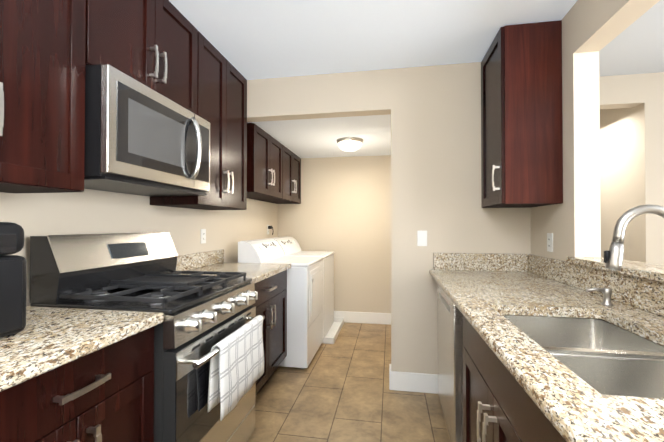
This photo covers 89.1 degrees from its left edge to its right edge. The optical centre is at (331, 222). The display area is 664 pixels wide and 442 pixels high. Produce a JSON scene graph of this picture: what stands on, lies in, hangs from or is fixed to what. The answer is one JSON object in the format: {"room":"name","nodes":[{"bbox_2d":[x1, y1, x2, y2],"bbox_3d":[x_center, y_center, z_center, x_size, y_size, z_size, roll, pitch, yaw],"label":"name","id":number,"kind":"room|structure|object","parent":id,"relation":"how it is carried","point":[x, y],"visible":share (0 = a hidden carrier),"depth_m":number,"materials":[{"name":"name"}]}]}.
{"room":"kitchen","nodes":[
{"label":"kitchen","id":0,"kind":"room"},
{"bbox_2d":[0,189,277,305],"bbox_3d":[-1.350,0.034,1.349,0.150,2.440,7.000,0,-1,10],"label":"wall","id":1,"kind":"structure","parent":0,"point":[88,211],"depth_m":1.96,"materials":[{"name":"paint"}]},
{"bbox_2d":[0,0,85,192],"bbox_3d":[-1.149,-0.653,0.984,0.367,1.068,0.696,0,-1,10],"label":"upper cabinet","id":2,"kind":"object","parent":1,"relation":"attached to","point":[42,96],"visible":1,"depth_m":1.15,"materials":[{"name":"brown wood"}]},
{"bbox_2d":[85,0,197,114],"bbox_3d":[-1.024,-0.895,1.708,0.367,0.568,0.760,0,-1,10],"label":"upper cabinet","id":3,"kind":"object","parent":1,"relation":"attached to","point":[152,44],"visible":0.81,"depth_m":1.64,"materials":[{"name":"brown wood"}]},
{"bbox_2d":[84,64,209,196],"bbox_3d":[-0.968,-0.383,1.693,0.480,0.442,0.752,0,-1,10],"label":"microwave","id":4,"kind":"object","parent":3,"relation":"attached to","point":[141,139],"visible":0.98,"depth_m":1.48,"materials":[{"name":"silver metal"}]},
{"bbox_2d":[150,31,246,209],"bbox_3d":[-0.898,-0.637,2.437,0.367,1.068,0.716,0,-1,10],"label":"upper cabinet","id":5,"kind":"object","parent":1,"relation":"attached to","point":[221,94],"visible":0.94,"depth_m":2.36,"materials":[{"name":"brown wood"}]},
{"bbox_2d":[201,229,205,243],"bbox_3d":[-1.033,0.114,2.714,0.008,0.116,0.072,0,-1,10],"label":"electrical outlet","id":6,"kind":"object","parent":1,"relation":"attached to","point":[203,235],"visible":1,"depth_m":2.71,"materials":[{"name":"white plastic"}]},
{"bbox_2d":[247,123,282,199],"bbox_3d":[-0.746,-0.553,3.313,0.367,0.598,0.785,0,-1,10],"label":"upper cabinet","id":7,"kind":"object","parent":1,"relation":"attached to","point":[264,162],"visible":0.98,"depth_m":3.15,"materials":[{"name":"brown wood"}]},
{"bbox_2d":[267,225,273,234],"bbox_3d":[-0.753,0.098,4.147,0.073,0.124,0.072,0,-1,10],"label":"electrical outlet","id":8,"kind":"object","parent":1,"relation":"attached to","point":[269,227],"visible":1,"depth_m":4.13,"materials":[{"name":"white plastic"}]},
{"bbox_2d":[258,145,300,203],"bbox_3d":[-0.613,-0.545,4.084,0.367,0.598,0.771,0,-1,10],"label":"upper cabinet","id":9,"kind":"object","parent":1,"relation":"attached to","point":[291,177],"visible":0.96,"depth_m":4.01,"materials":[{"name":"brown wood"}]},
{"bbox_2d":[247,114,390,157],"bbox_3d":[0.172,-1.008,3.558,2.100,0.310,1.590,0,-1,10],"label":"ceiling","id":10,"kind":"structure","parent":0,"point":[311,138],"depth_m":3.29,"materials":[{"name":"white paint"}]},
{"bbox_2d":[337,137,362,150],"bbox_3d":[0.187,-0.798,3.527,0.280,0.110,0.280,0,-1,10],"label":"light","id":11,"kind":"object","parent":10,"relation":"attached to","point":[349,143],"visible":1,"depth_m":3.44,"materials":[{"name":"white glass"}]},
{"bbox_2d":[278,155,390,312],"bbox_3d":[0.392,0.066,4.381,2.250,2.440,0.130,0,-1,10],"label":"wall","id":12,"kind":"structure","parent":0,"point":[342,211],"depth_m":4.34,"materials":[{"name":"paint"}]},
{"bbox_2d":[334,311,390,324],"bbox_3d":[0.306,1.216,4.310,2.100,0.140,0.015,0,-1,10],"label":"baseboard","id":13,"kind":"structure","parent":12,"relation":"attached to","point":[366,317],"depth_m":4.28,"materials":[{"name":"white wood"}]},
{"bbox_2d":[247,322,450,441],"bbox_3d":[1.212,1.279,0.892,5.350,0.060,7.000,0,-1,10],"label":"floor","id":14,"kind":"structure","parent":0,"point":[338,390],"depth_m":2.37,"materials":[{"name":"tile"}]},
{"bbox_2d":[0,327,153,441],"bbox_3d":[-1.001,0.813,1.002,0.647,0.875,0.640,0,-1,10],"label":"base cabinet","id":15,"kind":"object","parent":14,"relation":"on","point":[105,394],"visible":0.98,"depth_m":0.99,"materials":[{"name":"brown wood"}]},
{"bbox_2d":[0,306,163,391],"bbox_3d":[-1.239,0.283,-0.365,0.645,0.153,3.427,0,-1,10],"label":"countertop","id":16,"kind":"structure","parent":15,"relation":"on","point":[46,339],"depth_m":1.00,"materials":[{"name":"stone"}]},
{"bbox_2d":[0,222,26,336],"bbox_3d":[-1.071,0.167,0.936,0.350,0.336,0.256,0,-1,16],"label":"air fryer","id":17,"kind":"object","parent":16,"relation":"on","point":[13,277],"visible":1,"depth_m":0.98,"materials":[{"name":"black plastic"}]},
{"bbox_2d":[30,232,264,441],"bbox_3d":[-0.800,0.657,1.684,0.747,1.201,0.762,0,-1,10],"label":"range","id":18,"kind":"object","parent":14,"relation":"on","point":[208,369],"visible":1,"depth_m":1.48,"materials":[{"name":"silver metal"}]},
{"bbox_2d":[208,315,263,420],"bbox_3d":[-0.456,0.690,1.683,0.070,0.326,0.500,0,-1,10],"label":"towel","id":19,"kind":"object","parent":18,"relation":"hanging from","point":[238,362],"depth_m":1.59,"materials":[{"name":"fabric"}]},
{"bbox_2d":[250,270,286,394],"bbox_3d":[-0.740,0.829,2.511,0.647,0.875,0.884,0,-1,10],"label":"base cabinet","id":20,"kind":"object","parent":14,"relation":"on","point":[270,303],"visible":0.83,"depth_m":2.54,"materials":[{"name":"brown wood"}]},
{"bbox_2d":[176,249,290,283],"bbox_3d":[-0.741,0.314,2.519,0.645,0.153,0.891,0,-1,10],"label":"countertop","id":21,"kind":"structure","parent":20,"relation":"on","point":[213,261],"depth_m":2.57,"materials":[{"name":"stone"}]},
{"bbox_2d":[238,238,323,368],"bbox_3d":[-0.459,0.723,3.273,0.648,1.104,0.686,0,-1,10],"label":"dryer","id":22,"kind":"object","parent":14,"relation":"on","point":[304,308],"visible":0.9,"depth_m":2.96,"materials":[{"name":"white metal"}]},
{"bbox_2d":[270,236,343,343],"bbox_3d":[-0.313,0.730,3.996,0.810,1.104,0.785,0,-1,10],"label":"washer","id":23,"kind":"object","parent":14,"relation":"on","point":[332,324],"visible":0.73,"depth_m":3.87,"materials":[{"name":"white metal"}]},
{"bbox_2d":[437,284,461,441],"bbox_3d":[0.984,0.823,1.901,0.676,0.874,0.596,0,-1,10],"label":"dishwasher","id":24,"kind":"object","parent":14,"relation":"on","point":[449,361],"visible":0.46,"depth_m":1.76,"materials":[{"name":"silver metal"}]},
{"bbox_2d":[437,310,463,441],"bbox_3d":[1.013,0.823,1.962,0.639,0.875,0.983,0,-1,10],"label":"cabinet filler","id":25,"kind":"object","parent":14,"relation":"on","point":[462,363],"visible":0.04,"depth_m":1.64,"materials":[{"name":"brown wood"}]},
{"bbox_2d":[463,315,663,441],"bbox_3d":[0.821,0.813,1.026,0.699,0.875,0.920,0,-1,10],"label":"base cabinet","id":26,"kind":"object","parent":14,"relation":"on","point":[499,405],"visible":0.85,"depth_m":1.07,"materials":[{"name":"brown wood"}]},
{"bbox_3d":[0.438,0.789,-1.191,0.699,0.875,2.380,0,-1,10],"label":"base cabinet","id":27,"kind":"object","parent":14,"relation":"on","visible":0},
{"bbox_2d":[429,204,663,441],"bbox_3d":[0.652,0.250,0.050,0.697,0.632,4.887,0,-1,10],"label":"countertop","id":28,"kind":"structure","parent":27,"relation":"on","point":[577,367],"depth_m":1.15,"materials":[{"name":"stone"}]},
{"bbox_2d":[604,204,663,270],"bbox_3d":[0.972,0.141,1.005,0.239,0.392,0.149,0,-1,10],"label":"faucet","id":29,"kind":"object","parent":28,"relation":"on","point":[613,258],"depth_m":1.05,"materials":[{"name":"silver metal"}]},
{"bbox_2d":[247,62,530,373],"bbox_3d":[0.208,0.048,2.672,2.470,2.440,0.120,0,-1,10],"label":"wall","id":30,"kind":"structure","parent":0,"point":[434,111],"depth_m":2.53,"materials":[{"name":"paint"}]},
{"bbox_2d":[389,364,437,393],"bbox_3d":[0.643,1.197,2.585,0.403,0.140,0.150,0,-1,10],"label":"baseboard","id":31,"kind":"structure","parent":30,"relation":"attached to","point":[414,382],"depth_m":2.52,"materials":[{"name":"white wood"}]},
{"bbox_2d":[417,231,426,245],"bbox_3d":[0.675,0.121,2.523,0.072,0.116,0.014,0,-1,10],"label":"light switch","id":32,"kind":"object","parent":30,"relation":"attached to","point":[421,238],"visible":1,"depth_m":2.52,"materials":[{"name":"white plastic"}]},
{"bbox_2d":[169,0,663,79],"bbox_3d":[1.212,-1.221,0.919,5.350,0.060,7.000,0,-1,10],"label":"ceiling","id":33,"kind":"structure","parent":0,"point":[254,39],"depth_m":2.10,"materials":[{"name":"white paint"}]},
{"bbox_2d":[531,0,659,260],"bbox_3d":[1.105,0.022,0.239,0.126,2.440,5.450,0,-1,10],"label":"wall","id":34,"kind":"structure","parent":0,"point":[591,29],"depth_m":1.83,"materials":[{"name":"paint"}]},
{"bbox_2d":[481,20,562,207],"bbox_3d":[1.190,-0.637,2.210,0.370,1.064,0.459,0,-1,10],"label":"upper cabinet","id":35,"kind":"object","parent":34,"relation":"attached to","point":[521,124],"visible":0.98,"depth_m":1.99,"materials":[{"name":"brown wood"}]},
{"bbox_2d":[547,233,552,251],"bbox_3d":[1.360,0.127,2.107,0.008,0.116,0.072,0,-1,10],"label":"electrical outlet","id":36,"kind":"object","parent":34,"relation":"attached to","point":[549,242],"visible":1,"depth_m":2.10,"materials":[{"name":"white plastic"}]},
{"bbox_2d":[566,257,663,282],"bbox_3d":[1.005,0.180,-0.314,0.206,0.032,4.328,0,-1,10],"label":"sill","id":37,"kind":"structure","parent":34,"relation":"attached to","point":[651,271],"depth_m":1.42,"materials":[{"name":"stone"}]},
{"bbox_2d":[599,72,663,264],"bbox_3d":[2.904,0.048,2.633,2.604,2.440,0.120,0,-1,10],"label":"wall","id":38,"kind":"structure","parent":0,"point":[631,140],"depth_m":2.65,"materials":[{"name":"paint"}]}
]}

